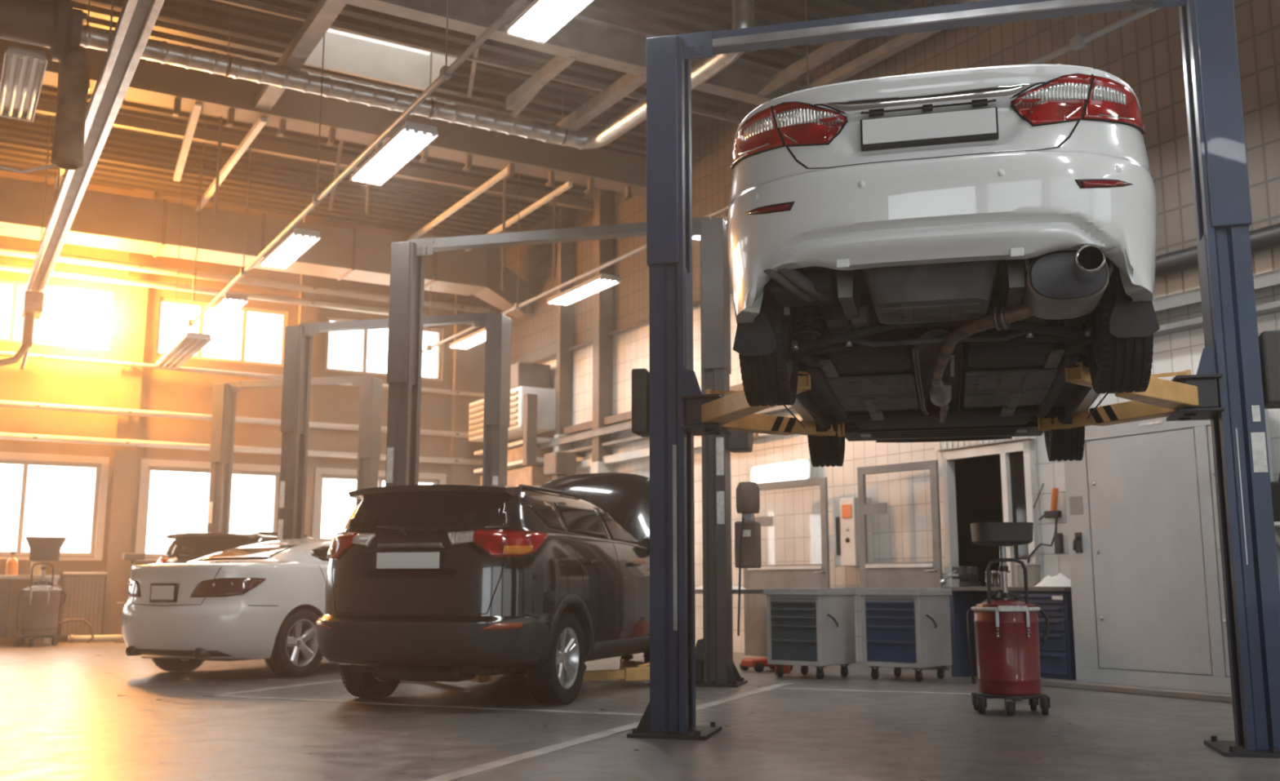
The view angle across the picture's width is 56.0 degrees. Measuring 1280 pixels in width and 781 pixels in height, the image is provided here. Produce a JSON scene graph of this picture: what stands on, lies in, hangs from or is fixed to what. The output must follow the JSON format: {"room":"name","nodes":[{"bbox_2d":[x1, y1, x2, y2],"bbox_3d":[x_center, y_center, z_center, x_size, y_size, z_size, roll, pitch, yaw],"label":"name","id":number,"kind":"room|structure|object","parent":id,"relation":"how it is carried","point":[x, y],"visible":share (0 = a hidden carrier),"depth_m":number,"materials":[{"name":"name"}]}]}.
{"room":"auto repair garage","nodes":[
{"label":"auto repair garage","id":0,"kind":"room"},
{"bbox_2d":[0,169,498,643],"bbox_3d":[-10.996,0.145,19.490,19.200,7.750,0.351,5,-11,-30],"label":"wall","id":1,"kind":"structure","parent":0,"point":[41,380],"depth_m":21.05,"materials":[{"name":"beige paint"}]},
{"bbox_2d":[0,451,109,560],"bbox_3d":[-10.023,1.880,19.570,2.480,1.730,0.300,5,-11,-30],"label":"window","id":2,"kind":"structure","parent":1,"relation":"in","point":[33,459],"depth_m":19.99,"materials":[{"name":"beige paint"}]},
{"bbox_2d":[0,280,112,351],"bbox_3d":[-10.079,-1.268,20.179,2.240,1.040,0.080,5,-11,-30],"label":"window","id":3,"kind":"structure","parent":1,"relation":"in","point":[15,284],"depth_m":20.33,"materials":[{"name":"beige paint"}]},
{"bbox_2d":[59,572,106,635],"bbox_3d":[-9.112,3.485,19.687,0.650,1.020,0.260,5,-11,-30],"label":"radiator cover","id":4,"kind":"object","parent":1,"relation":"attached to","point":[84,591],"visible":0.98,"depth_m":19.62,"materials":[{"name":"metal"}]},
{"bbox_2d":[134,458,280,561],"bbox_3d":[-7.456,2.124,21.062,2.480,1.730,0.300,5,-11,-30],"label":"window","id":5,"kind":"structure","parent":1,"relation":"in","point":[155,464],"depth_m":20.75,"materials":[{"name":"beige paint"}]},
{"bbox_2d":[155,297,287,366],"bbox_3d":[-7.512,-1.024,21.672,2.240,1.040,0.080,5,-11,-30],"label":"window","id":6,"kind":"structure","parent":1,"relation":"in","point":[202,305],"depth_m":21.77,"materials":[{"name":"beige paint"}]},
{"bbox_2d":[311,467,446,538],"bbox_3d":[-4.862,2.370,22.570,2.540,1.730,0.300,5,-11,-30],"label":"window","id":7,"kind":"structure","parent":1,"relation":"in","point":[328,473],"depth_m":22.18,"materials":[{"name":"beige paint"}]},
{"bbox_2d":[325,316,442,381],"bbox_3d":[-4.918,-0.778,23.180,2.300,1.040,0.080,5,-11,-30],"label":"window","id":8,"kind":"structure","parent":1,"relation":"in","point":[438,331],"depth_m":22.96,"materials":[{"name":"beige paint"}]},
{"bbox_2d":[0,0,915,237],"bbox_3d":[-3.878,-5.675,8.195,19.201,0.100,28.300,5,-11,-30],"label":"ceiling","id":9,"kind":"structure","parent":0,"point":[129,159],"depth_m":17.78,"materials":[{"name":"metal"}]},
{"bbox_2d":[0,42,48,122],"bbox_3d":[-5.830,-3.937,11.509,0.340,2.262,1.660,5,-11,-30],"label":"lamp","id":10,"kind":"object","parent":9,"relation":"hanging from","point":[24,69],"visible":1,"depth_m":11.21,"materials":[{"name":"grey"}]},
{"bbox_2d":[0,0,90,173],"bbox_3d":[-5.237,-3.539,10.504,0.940,3.312,0.600,5,-11,-30],"label":"hose reel","id":11,"kind":"object","parent":9,"relation":"hanging from","point":[57,26],"visible":1,"depth_m":10.46,"materials":[{"name":"brown paint"}]},
{"bbox_2d":[22,0,164,295],"bbox_3d":[-4.138,-4.036,9.948,0.258,2.570,20.000,5,-11,-30],"label":"rail","id":12,"kind":"object","parent":9,"relation":"hanging from","point":[137,19],"visible":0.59,"depth_m":11.24,"materials":[{"name":"metal"}]},
{"bbox_2d":[0,290,44,369],"bbox_3d":[-9.059,-0.883,17.260,0.543,1.259,1.716,-1,-9,5],"label":"trolley","id":13,"kind":"object","parent":12,"relation":"hanging from","point":[33,302],"visible":1,"depth_m":17.61,"materials":[{"name":"metal"}]},
{"bbox_2d":[154,115,212,368],"bbox_3d":[-6.812,-2.243,18.172,0.360,3.462,2.600,5,-11,-30],"label":"lamp","id":14,"kind":"object","parent":9,"relation":"hanging from","point":[191,343],"visible":0.99,"depth_m":17.72,"materials":[{"name":"grey metal"}]},
{"bbox_2d":[213,116,222,215],"bbox_3d":[-5.797,-3.316,16.601,0.044,1.850,0.038,5,-11,-30],"label":"strut","id":15,"kind":"object","parent":9,"relation":"hanging from","point":[216,193],"visible":0.65,"depth_m":16.55,"materials":[{"name":"paint"}]},
{"bbox_2d":[174,0,527,339],"bbox_3d":[-1.533,-3.962,10.197,0.088,2.635,25.800,5,-11,-30],"label":"conduit","id":16,"kind":"object","parent":9,"relation":"hanging from","point":[446,72],"visible":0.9,"depth_m":12.15,"materials":[{"name":"grey metal"}]},
{"bbox_2d":[202,293,248,322],"bbox_3d":[-6.279,-1.275,18.215,0.340,0.166,1.660,5,-11,-30],"label":"lamp","id":17,"kind":"object","parent":16,"relation":"hanging from","point":[230,304],"visible":1,"depth_m":18.11,"materials":[{"name":"grey plastic"}]},
{"bbox_2d":[259,227,320,269],"bbox_3d":[-4.376,-1.795,15.026,0.340,0.166,1.660,5,-11,-30],"label":"lamp","id":18,"kind":"object","parent":16,"relation":"hanging from","point":[300,241],"visible":1,"depth_m":14.91,"materials":[{"name":"grey plastic"}]},
{"bbox_2d":[348,120,439,186],"bbox_3d":[-2.422,-2.329,11.752,0.340,0.166,1.660,5,-11,-30],"label":"lamp","id":19,"kind":"object","parent":16,"relation":"hanging from","point":[412,137],"visible":1,"depth_m":11.64,"materials":[{"name":"grey plastic"}]},
{"bbox_2d":[502,0,594,44],"bbox_3d":[-0.468,-2.864,8.478,0.340,0.166,1.660,5,-11,-30],"label":"lamp","id":20,"kind":"object","parent":16,"relation":"hanging from","point":[541,20],"visible":1,"depth_m":8.89,"materials":[{"name":"grey"}]},
{"bbox_2d":[303,27,457,90],"bbox_3d":[-3.434,-4.605,15.841,1.920,0.550,1.270,5,-11,-30],"label":"window","id":21,"kind":"structure","parent":9,"relation":"attached to","point":[344,52],"depth_m":16.38,"materials":[{"name":"glass"}]},
{"bbox_2d":[80,0,754,149],"bbox_3d":[-6.609,-4.712,11.141,16.202,1.052,3.794,5,-11,-30],"label":"ventilation duct","id":22,"kind":"object","parent":9,"relation":"hanging from","point":[743,11],"visible":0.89,"depth_m":14.68,"materials":[{"name":"metal"}]},
{"bbox_2d":[501,177,506,289],"bbox_3d":[-2.021,-2.743,17.938,0.044,2.550,0.038,5,-11,-30],"label":"strut","id":23,"kind":"object","parent":9,"relation":"hanging from","point":[504,179],"visible":0.65,"depth_m":17.87,"materials":[{"name":"paint"}]},
{"bbox_2d":[422,0,1159,353],"bbox_3d":[2.017,-3.626,12.261,0.088,2.635,25.800,5,-11,-30],"label":"conduit","id":24,"kind":"object","parent":9,"relation":"hanging from","point":[1077,42],"visible":0.51,"depth_m":12.75,"materials":[{"name":"grey metal"}]},
{"bbox_2d":[448,326,485,349],"bbox_3d":[-2.771,-0.924,20.369,0.340,0.166,1.660,5,-11,-30],"label":"lamp","id":25,"kind":"object","parent":24,"relation":"hanging from","point":[474,339],"visible":0.57,"depth_m":20.50,"materials":[{"name":"grey"}]},
{"bbox_2d":[546,273,622,306],"bbox_3d":[-0.817,-1.458,17.095,0.340,0.166,1.660,5,-11,-30],"label":"lamp","id":26,"kind":"object","parent":24,"relation":"hanging from","point":[600,282],"visible":1,"depth_m":16.96,"materials":[{"name":"grey"}]},
{"bbox_2d":[0,640,1279,780],"bbox_3d":[-3.827,2.106,6.838,19.200,0.204,28.700,5,-11,-30],"label":"floor","id":27,"kind":"structure","parent":0,"point":[75,711],"depth_m":7.51,"materials":[{"name":"concrete"}]},
{"bbox_2d":[0,575,59,644],"bbox_3d":[-10.439,3.349,18.359,2.750,1.060,0.750,5,-11,-30],"label":"workbench","id":28,"kind":"object","parent":27,"relation":"on","point":[6,581],"visible":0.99,"depth_m":18.43,"materials":[{"name":"white paint"}]},
{"bbox_2d":[4,551,18,575],"bbox_3d":[-9.802,2.701,18.816,0.170,0.367,0.168,5,-11,-30],"label":"bottle","id":29,"kind":"object","parent":28,"relation":"on","point":[11,567],"visible":1,"depth_m":18.75,"materials":[{"name":"brown"}]},
{"bbox_2d":[0,575,59,579],"bbox_3d":[-10.439,2.856,18.439,2.750,0.060,0.750,5,-11,-30],"label":"countertop","id":30,"kind":"structure","parent":28,"relation":"on","point":[2,577],"depth_m":18.57,"materials":[{"name":"white paint"}]},
{"bbox_2d":[14,537,66,646],"bbox_3d":[-9.130,3.069,18.417,0.669,1.633,0.605,3,-10,-20],"label":"oil drainer","id":31,"kind":"object","parent":27,"relation":"on","point":[40,605],"visible":1,"depth_m":18.27,"materials":[{"name":"brown paint"}]},
{"bbox_2d":[67,635,123,642],"bbox_3d":[-8.733,4.021,19.556,1.000,0.120,0.120,5,-11,-30],"label":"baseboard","id":32,"kind":"structure","parent":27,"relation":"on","point":[71,638],"depth_m":19.48,"materials":[{"name":"white paint"}]},
{"bbox_2d":[101,188,154,635],"bbox_3d":[-8.723,0.316,20.542,0.340,7.750,0.120,5,-11,-30],"label":"column","id":33,"kind":"structure","parent":27,"relation":"on","point":[116,583],"depth_m":20.37,"materials":[{"name":"beige paint"}]},
{"bbox_2d":[120,537,333,677],"bbox_3d":[-3.480,2.401,13.635,1.994,1.409,4.850,-5,-10,27],"label":"car","id":34,"kind":"object","parent":27,"relation":"on","point":[265,601],"visible":0.52,"depth_m":11.60,"materials":[{"name":"white paint"}]},
{"bbox_2d":[155,531,311,564],"bbox_3d":[-5.512,3.095,18.688,2.009,1.666,4.622,-3,-10,17],"label":"suv","id":35,"kind":"object","parent":27,"relation":"on","point":[186,547],"visible":0.08,"depth_m":16.87,"materials":[{"name":"black paint"}]},
{"bbox_2d":[206,374,382,532],"bbox_3d":[-5.620,1.909,19.438,3.080,4.250,0.540,-2,-10,14],"label":"lift","id":36,"kind":"object","parent":27,"relation":"on","point":[224,395],"visible":0.41,"depth_m":19.65,"materials":[{"name":"grey paint"}]},
{"bbox_2d":[297,215,323,537],"bbox_3d":[-6.147,0.561,22.040,0.340,7.750,0.120,5,-11,-30],"label":"column","id":37,"kind":"structure","parent":27,"relation":"on","point":[307,314],"depth_m":22.25,"materials":[{"name":"beige metal"}]},
{"bbox_2d":[0,400,468,438],"bbox_3d":[-10.898,0.160,19.119,18.200,0.110,0.176,5,-11,-30],"label":"pipe","id":38,"kind":"object","parent":37,"relation":"attached to","point":[11,404],"visible":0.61,"depth_m":20.71,"materials":[{"name":"grey metal"}]},
{"bbox_2d":[0,262,474,325],"bbox_3d":[-10.887,-2.063,19.462,18.200,0.120,0.221,5,-11,-30],"label":"pipe","id":39,"kind":"object","parent":37,"relation":"attached to","point":[7,267],"visible":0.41,"depth_m":21.14,"materials":[{"name":"metal"}]},
{"bbox_2d":[0,432,482,465],"bbox_3d":[-10.898,0.673,19.036,18.200,0.110,0.176,5,-11,-30],"label":"pipe","id":40,"kind":"object","parent":37,"relation":"attached to","point":[7,436],"visible":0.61,"depth_m":20.70,"materials":[{"name":"beige metal"}]},
{"bbox_2d":[0,351,484,397],"bbox_3d":[-10.905,-0.647,19.262,18.200,0.080,0.153,5,-11,-30],"label":"pipe","id":41,"kind":"object","parent":37,"relation":"attached to","point":[2,353],"visible":0.61,"depth_m":20.92,"materials":[{"name":"beige metal"}]},
{"bbox_2d":[0,246,490,312],"bbox_3d":[-10.872,-2.314,19.477,18.200,0.140,0.281,5,-11,-30],"label":"pipe","id":42,"kind":"object","parent":37,"relation":"attached to","point":[9,251],"visible":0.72,"depth_m":21.38,"materials":[{"name":"beige metal"}]},
{"bbox_2d":[276,311,511,540],"bbox_3d":[-3.212,1.215,15.584,3.280,4.380,0.540,-2,-10,14],"label":"lift","id":43,"kind":"object","parent":27,"relation":"on","point":[298,348],"visible":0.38,"depth_m":15.78,"materials":[{"name":"grey paint"}]},
{"bbox_2d":[449,293,472,484],"bbox_3d":[-3.510,0.811,23.573,0.340,7.750,0.120,5,-11,-30],"label":"column","id":44,"kind":"structure","parent":27,"relation":"on","point":[462,358],"depth_m":23.61,"materials":[{"name":"beige paint"}]},
{"bbox_2d":[315,472,649,704],"bbox_3d":[-0.958,1.620,10.820,2.009,2.044,4.622,-3,-10,19],"label":"suv","id":45,"kind":"object","parent":27,"relation":"on","point":[424,583],"visible":0.88,"depth_m":8.90,"materials":[{"name":"black paint"}]},
{"bbox_2d":[553,205,574,475],"bbox_3d":[-1.340,0.411,21.123,0.280,7.750,0.180,5,-11,-30],"label":"column","id":46,"kind":"structure","parent":27,"relation":"on","point":[566,215],"depth_m":21.28,"materials":[{"name":"grey metal"}]},
{"bbox_2d":[529,289,732,363],"bbox_3d":[-0.646,-0.876,20.219,0.063,0.100,8.401,5,-11,-30],"label":"conduit","id":47,"kind":"object","parent":46,"relation":"attached to","point":[697,303],"visible":0.43,"depth_m":19.93,"materials":[{"name":"metal"}]},
{"bbox_2d":[385,216,753,688],"bbox_3d":[-0.849,0.526,11.452,3.750,4.409,2.088,-2,-10,14],"label":"lift","id":48,"kind":"object","parent":27,"relation":"on","point":[715,667],"visible":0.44,"depth_m":11.46,"materials":[{"name":"grey paint"}]},
{"bbox_2d":[734,481,761,635],"bbox_3d":[0.981,1.523,10.953,0.220,1.380,0.330,-2,-10,14],"label":"pack","id":49,"kind":"object","parent":48,"relation":"attached to","point":[747,531],"visible":1,"depth_m":10.93,"materials":[{"name":"brown paint"}]},
{"bbox_2d":[590,187,613,473],"bbox_3d":[-0.629,0.217,19.933,0.280,7.750,0.260,5,-11,-30],"label":"column","id":50,"kind":"structure","parent":27,"relation":"on","point":[602,305],"depth_m":20.02,"materials":[{"name":"brown paint"}]},
{"bbox_2d":[739,657,792,672],"bbox_3d":[1.399,2.610,12.874,0.635,0.754,0.300,5,-11,-30],"label":"jack","id":51,"kind":"object","parent":27,"relation":"on","point":[758,664],"visible":0.56,"depth_m":12.65,"materials":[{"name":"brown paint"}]},
{"bbox_2d":[743,477,830,657],"bbox_3d":[1.759,2.186,14.800,0.102,2.150,1.420,8,-12,-39],"label":"door leaf","id":52,"kind":"structure","parent":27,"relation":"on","point":[806,575],"depth_m":14.92,"materials":[{"name":"grey paint"}]},
{"bbox_2d":[763,588,856,679],"bbox_3d":[1.720,2.401,11.941,0.720,0.865,0.690,-8,-12,39],"label":"trolley","id":53,"kind":"object","parent":27,"relation":"on","point":[806,627],"visible":1,"depth_m":11.74,"materials":[{"name":"grey metal"}]},
{"bbox_2d":[763,588,856,595],"bbox_3d":[1.697,2.010,12.024,0.660,0.065,0.690,-8,-12,39],"label":"countertop","id":54,"kind":"structure","parent":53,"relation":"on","point":[768,592],"depth_m":11.78,"materials":[{"name":"grey paint"}]},
{"bbox_2d":[857,588,951,682],"bbox_3d":[2.608,2.358,11.678,0.720,0.865,0.690,-8,-12,39],"label":"trolley","id":55,"kind":"object","parent":27,"relation":"on","point":[901,628],"visible":1,"depth_m":11.47,"materials":[{"name":"grey metal"}]},
{"bbox_2d":[857,588,951,595],"bbox_3d":[2.585,1.967,11.761,0.660,0.065,0.690,-8,-12,39],"label":"countertop","id":56,"kind":"structure","parent":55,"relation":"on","point":[863,592],"depth_m":11.51,"materials":[{"name":"grey paint"}]},
{"bbox_2d":[626,0,1279,759],"bbox_3d":[1.803,-0.214,7.134,3.834,4.479,2.175,-2,-10,14],"label":"lift","id":57,"kind":"object","parent":27,"relation":"on","point":[1237,378],"visible":0.88,"depth_m":7.20,"materials":[{"name":"blue paint"}]},
{"bbox_2d":[726,63,1159,466],"bbox_3d":[1.725,-0.485,6.998,2.092,1.549,4.815,-2,-10,14],"label":"car","id":58,"kind":"object","parent":57,"relation":"attached to","point":[935,251],"visible":0.97,"depth_m":4.92,"materials":[{"name":"white paint"}]},
{"bbox_2d":[862,260,999,324],"bbox_3d":[1.246,-0.438,5.166,0.580,0.213,0.600,-2,-10,14],"label":"fuel tank","id":59,"kind":"object","parent":58,"relation":"in","point":[954,291],"depth_m":4.98,"materials":[{"name":"grey metal"}]},
{"bbox_2d":[875,436,1012,442],"bbox_3d":[2.304,0.119,9.201,1.003,0.540,0.121,-2,-10,14],"label":"grille","id":60,"kind":"object","parent":58,"relation":"attached to","point":[1002,437],"depth_m":9.18,"materials":[{"name":"black plastic"}]},
{"bbox_2d":[966,522,1050,716],"bbox_3d":[2.634,1.621,8.615,0.582,1.335,0.526,-1,-9,4],"label":"oil drainer","id":61,"kind":"object","parent":27,"relation":"on","point":[1006,633],"visible":1,"depth_m":8.46,"materials":[{"name":"red paint"}]},
{"bbox_2d":[943,586,1076,679],"bbox_3d":[3.743,2.334,11.578,0.730,0.880,1.500,5,-11,-30],"label":"workbench","id":62,"kind":"object","parent":27,"relation":"on","point":[1057,654],"visible":0.48,"depth_m":11.03,"materials":[{"name":"blue paint"}]},
{"bbox_2d":[940,566,981,586],"bbox_3d":[3.210,1.868,12.071,0.370,0.200,0.230,5,-11,-30],"label":"vise","id":63,"kind":"object","parent":62,"relation":"on","point":[969,575],"visible":0.98,"depth_m":12.02,"materials":[{"name":"black metal"}]},
{"bbox_2d":[943,586,1071,591],"bbox_3d":[3.743,1.920,11.646,0.730,0.040,1.500,5,-11,-30],"label":"countertop","id":64,"kind":"structure","parent":62,"relation":"on","point":[953,588],"depth_m":11.27,"materials":[{"name":"grey metal"}]},
{"bbox_2d":[1014,563,1041,586],"bbox_3d":[3.783,1.799,11.725,0.244,0.225,0.244,5,-11,-30],"label":"bucket","id":65,"kind":"object","parent":62,"relation":"on","point":[1033,570],"visible":0.74,"depth_m":11.63,"materials":[{"name":"beige"}]},
{"bbox_2d":[1033,573,1071,586],"bbox_3d":[3.928,1.777,11.320,0.400,0.129,0.440,5,-11,-30],"label":"rag","id":66,"kind":"object","parent":62,"relation":"on","point":[1059,580],"visible":0.84,"depth_m":11.20,"materials":[{"name":"white"}]},
{"bbox_2d":[1040,677,1232,703],"bbox_3d":[4.822,2.427,9.596,0.880,0.060,3.700,5,-11,-30],"label":"curb","id":67,"kind":"object","parent":27,"relation":"on","point":[1047,682],"visible":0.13,"depth_m":9.95,"materials":[{"name":"concrete"}]},
{"bbox_2d":[1063,408,1279,693],"bbox_3d":[4.514,1.359,10.316,0.764,2.280,1.540,5,-11,-30],"label":"door","id":68,"kind":"structure","parent":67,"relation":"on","point":[1147,588],"depth_m":10.11,"materials":[{"name":"grey paint"}]},
{"bbox_2d":[497,0,1279,670],"bbox_3d":[4.313,-1.080,11.982,0.070,7.750,28.300,5,-11,-30],"label":"wall","id":69,"kind":"structure","parent":0,"point":[1145,52],"depth_m":13.82,"materials":[{"name":"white tile"}]},
{"bbox_2d":[468,361,555,466],"bbox_3d":[-2.297,0.548,22.117,0.870,1.900,2.500,5,-11,-30],"label":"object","id":70,"kind":"object","parent":69,"relation":"attached to","point":[532,399],"visible":0.82,"depth_m":21.28,"materials":[{"name":"white paint"}]},
{"bbox_2d":[473,437,553,487],"bbox_3d":[-2.273,1.471,22.216,0.580,0.910,2.700,5,-11,-30],"label":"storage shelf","id":71,"kind":"object","parent":69,"relation":"attached to","point":[517,474],"visible":0.34,"depth_m":21.51,"materials":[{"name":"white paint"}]},
{"bbox_2d":[543,451,585,479],"bbox_3d":[-1.246,1.368,20.435,0.650,0.640,0.500,5,-11,-30],"label":"box","id":72,"kind":"object","parent":69,"relation":"attached to","point":[557,464],"visible":0.7,"depth_m":20.21,"materials":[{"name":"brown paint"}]},
{"bbox_2d":[507,383,743,443],"bbox_3d":[-0.459,0.497,19.694,0.182,0.120,9.700,5,-11,-30],"label":"rail","id":73,"kind":"object","parent":69,"relation":"attached to","point":[626,416],"visible":0.29,"depth_m":20.17,"materials":[{"name":"beige metal"}]},
{"bbox_2d":[576,433,777,471],"bbox_3d":[-0.459,1.129,19.591,0.182,0.120,9.700,5,-11,-30],"label":"rail","id":74,"kind":"object","parent":69,"relation":"attached to","point":[642,454],"visible":0.29,"depth_m":19.03,"materials":[{"name":"white metal"}]},
{"bbox_2d":[751,458,816,483],"bbox_3d":[1.846,1.074,15.655,0.160,0.280,1.210,5,-11,-30],"label":"wall light","id":75,"kind":"object","parent":69,"relation":"attached to","point":[798,469],"visible":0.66,"depth_m":15.49,"materials":[{"name":"white paint"}]},
{"bbox_2d":[832,497,873,566],"bbox_3d":[2.513,1.681,14.278,0.290,0.800,0.400,5,-11,-30],"label":"control box","id":76,"kind":"object","parent":69,"relation":"attached to","point":[845,510],"visible":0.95,"depth_m":14.17,"materials":[{"name":"white paint"}]},
{"bbox_2d":[857,460,946,667],"bbox_3d":[2.868,1.921,13.388,0.102,2.220,1.100,8,-12,-40],"label":"door leaf","id":77,"kind":"structure","parent":69,"relation":"in","point":[926,575],"depth_m":13.41,"materials":[{"name":"grey paint"}]},
{"bbox_2d":[536,269,1279,453],"bbox_3d":[4.057,-0.490,11.967,0.302,0.280,27.700,5,-11,-30],"label":"pipes","id":78,"kind":"object","parent":69,"relation":"attached to","point":[1271,278],"visible":0.15,"depth_m":10.72,"materials":[{"name":"grey metal"}]},
{"bbox_2d":[934,435,1035,451],"bbox_3d":[3.623,0.430,12.764,0.100,0.300,1.350,5,-11,-30],"label":"panel","id":79,"kind":"object","parent":69,"relation":"attached to","point":[939,446],"visible":0.35,"depth_m":12.85,"materials":[{"name":"white paint"}]},
{"bbox_2d":[940,440,1040,671],"bbox_3d":[3.673,1.755,12.560,0.120,2.340,1.240,5,-11,-30],"label":"door","id":80,"kind":"structure","parent":69,"relation":"in","point":[1017,459],"depth_m":12.40,"materials":[{"name":"white paint"}]},
{"bbox_2d":[1026,517,1063,563],"bbox_3d":[3.993,1.555,11.925,0.051,0.633,0.461,6,-11,-31],"label":"air hose","id":81,"kind":"object","parent":69,"relation":"attached to","point":[1057,540],"visible":0.94,"depth_m":11.77,"materials":[{"name":"black plastic"}]},
{"bbox_2d":[1038,488,1062,520],"bbox_3d":[4.035,1.124,11.906,0.074,0.312,0.265,5,-11,-30],"label":"gun","id":82,"kind":"object","parent":69,"relation":"hanging from","point":[1053,513],"visible":1,"depth_m":11.82,"materials":[{"name":"orange"}]},
{"bbox_2d":[1155,222,1279,277],"bbox_3d":[6.337,-1.556,8.269,0.250,0.215,18.800,5,-11,-30],"label":"pipe","id":83,"kind":"object","parent":69,"relation":"attached to","point":[1267,237],"visible":0.02,"depth_m":10.58,"materials":[{"name":"black"}]},
{"bbox_2d":[1274,521,1279,546],"bbox_3d":[5.318,1.169,9.427,0.400,0.291,0.800,5,-11,-30],"label":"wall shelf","id":84,"kind":"object","parent":69,"relation":"attached to","point":[1277,524],"visible":0.2,"depth_m":9.71,"materials":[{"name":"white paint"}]},
{"bbox_2d":[1270,472,1279,521],"bbox_3d":[5.234,0.852,9.664,0.240,0.411,0.400,5,-11,-30],"label":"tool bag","id":85,"kind":"object","parent":84,"relation":"on","point":[1275,486],"visible":0.48,"depth_m":9.66,"materials":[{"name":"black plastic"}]},
{"bbox_2d":[954,455,1003,586],"bbox_3d":[4.567,1.551,13.362,2.190,3.100,3.220,5,-11,-30],"label":"doorway","id":86,"kind":"structure","parent":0,"point":[978,481],"depth_m":14.98,"materials":[{"name":"black"}]},
{"bbox_3d":[-11.868,-2.615,2.574,0.300,7.750,28.300,5,-11,-30],"label":"wall","id":87,"kind":"structure","parent":0,"visible":0},
{"bbox_2d":[35,99,593,211],"bbox_3d":[-8.705,-3.936,16.214,18.600,0.150,0.120,5,-11,-30],"label":"ceiling beam","id":88,"kind":"structure","parent":87,"relation":"attached to","point":[43,107],"depth_m":18.29,"materials":[{"name":"paint"}]},
{"bbox_2d":[0,38,646,200],"bbox_3d":[-7.634,-3.997,14.382,18.600,0.680,0.420,5,-11,-30],"label":"ceiling beam","id":89,"kind":"structure","parent":87,"relation":"attached to","point":[155,82],"depth_m":16.43,"materials":[{"name":"paint"}]},
{"bbox_2d":[173,102,202,181],"bbox_3d":[-6.193,-3.388,16.465,0.090,0.340,2.465,5,-10,-26],"label":"strut","id":90,"kind":"object","parent":89,"relation":"attached to","point":[195,113],"visible":1,"depth_m":16.34,"materials":[{"name":"white paint"}]},
{"bbox_2d":[195,116,266,211],"bbox_3d":[-6.118,-3.265,17.813,0.090,0.100,4.601,5,-11,-30],"label":"strut","id":91,"kind":"object","parent":89,"relation":"attached to","point":[255,129],"visible":1,"depth_m":17.29,"materials":[{"name":"white paint"}]},
{"bbox_2d":[0,176,526,318],"bbox_3d":[-10.095,-2.697,18.404,18.200,1.110,0.860,5,-11,-30],"label":"air duct","id":92,"kind":"object","parent":91,"relation":"hanging from","point":[102,220],"visible":0.86,"depth_m":19.97,"materials":[{"name":"metal"}]},
{"bbox_2d":[253,0,346,111],"bbox_3d":[-4.051,-3.982,14.225,0.200,0.160,3.600,5,-11,-30],"label":"strut","id":93,"kind":"object","parent":89,"relation":"attached to","point":[324,13],"visible":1,"depth_m":13.83,"materials":[{"name":"grey paint"}]},
{"bbox_2d":[328,139,343,211],"bbox_3d":[-4.375,-3.279,17.444,0.050,0.797,2.057,3,-10,-19],"label":"strut","id":94,"kind":"object","parent":89,"relation":"attached to","point":[341,141],"visible":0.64,"depth_m":17.52,"materials":[{"name":"paint"}]},
{"bbox_2d":[407,166,507,241],"bbox_3d":[-3.024,-2.962,19.610,0.070,0.110,4.601,5,-11,-29],"label":"strut","id":95,"kind":"object","parent":89,"relation":"attached to","point":[503,173],"visible":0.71,"depth_m":19.27,"materials":[{"name":"white paint"}]},
{"bbox_2d":[464,181,572,251],"bbox_3d":[-2.140,-2.859,20.238,0.070,0.110,4.401,5,-11,-29],"label":"strut","id":96,"kind":"object","parent":89,"relation":"attached to","point":[563,188],"visible":0.86,"depth_m":19.47,"materials":[{"name":"white paint"}]},
{"bbox_2d":[213,0,742,124],"bbox_3d":[-6.466,-4.562,12.466,18.600,0.060,0.066,5,-11,-30],"label":"ceiling beam","id":97,"kind":"structure","parent":87,"relation":"attached to","point":[243,3],"depth_m":14.75,"materials":[{"name":"grey metal"}]},
{"bbox_2d":[333,0,817,105],"bbox_3d":[-5.700,-4.585,11.151,18.600,0.440,0.240,5,-11,-30],"label":"ceiling beam","id":98,"kind":"structure","parent":87,"relation":"attached to","point":[606,45],"depth_m":14.09,"materials":[{"name":"grey metal"}]},
{"bbox_2d":[506,55,577,110],"bbox_3d":[-1.233,-3.833,14.824,0.101,0.160,1.800,5,-11,-30],"label":"strut","id":99,"kind":"object","parent":98,"relation":"attached to","point":[557,64],"visible":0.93,"depth_m":14.79,"materials":[{"name":"grey paint"}]},
{"bbox_2d":[546,62,646,144],"bbox_3d":[-0.574,-3.696,15.665,0.160,0.160,2.600,5,-11,-30],"label":"strut","id":100,"kind":"object","parent":98,"relation":"attached to","point":[627,83],"visible":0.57,"depth_m":15.41,"materials":[{"name":"grey paint"}]},
{"bbox_2d":[749,38,862,96],"bbox_3d":[2.030,-3.916,14.315,0.120,0.120,2.400,5,-11,-30],"label":"strut","id":101,"kind":"object","parent":98,"relation":"attached to","point":[828,50],"visible":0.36,"depth_m":14.41,"materials":[{"name":"grey paint"}]},
{"label":"outside","id":102,"kind":"structure","parent":0,"visible":0},
{"bbox_2d":[0,284,436,554],"bbox_3d":[-13.729,-2.781,24.069,44.000,17.000,0.115,5,-11,-30],"label":"windows","id":103,"kind":"structure","parent":102,"point":[59,500],"depth_m":25.48,"materials":[{"name":"white glass"}]},
{"bbox_3d":[-3.271,-5.238,7.081,18.600,0.420,0.210,5,-11,-30],"label":"ceiling beam","id":104,"kind":"structure","parent":0,"visible":0},
{"bbox_2d":[790,0,984,93],"bbox_3d":[3.182,-4.041,13.553,0.120,0.120,4.904,6,-11,-32],"label":"strut","id":105,"kind":"object","parent":104,"relation":"attached to","point":[901,42],"visible":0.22,"depth_m":14.18,"materials":[{"name":"grey paint"}]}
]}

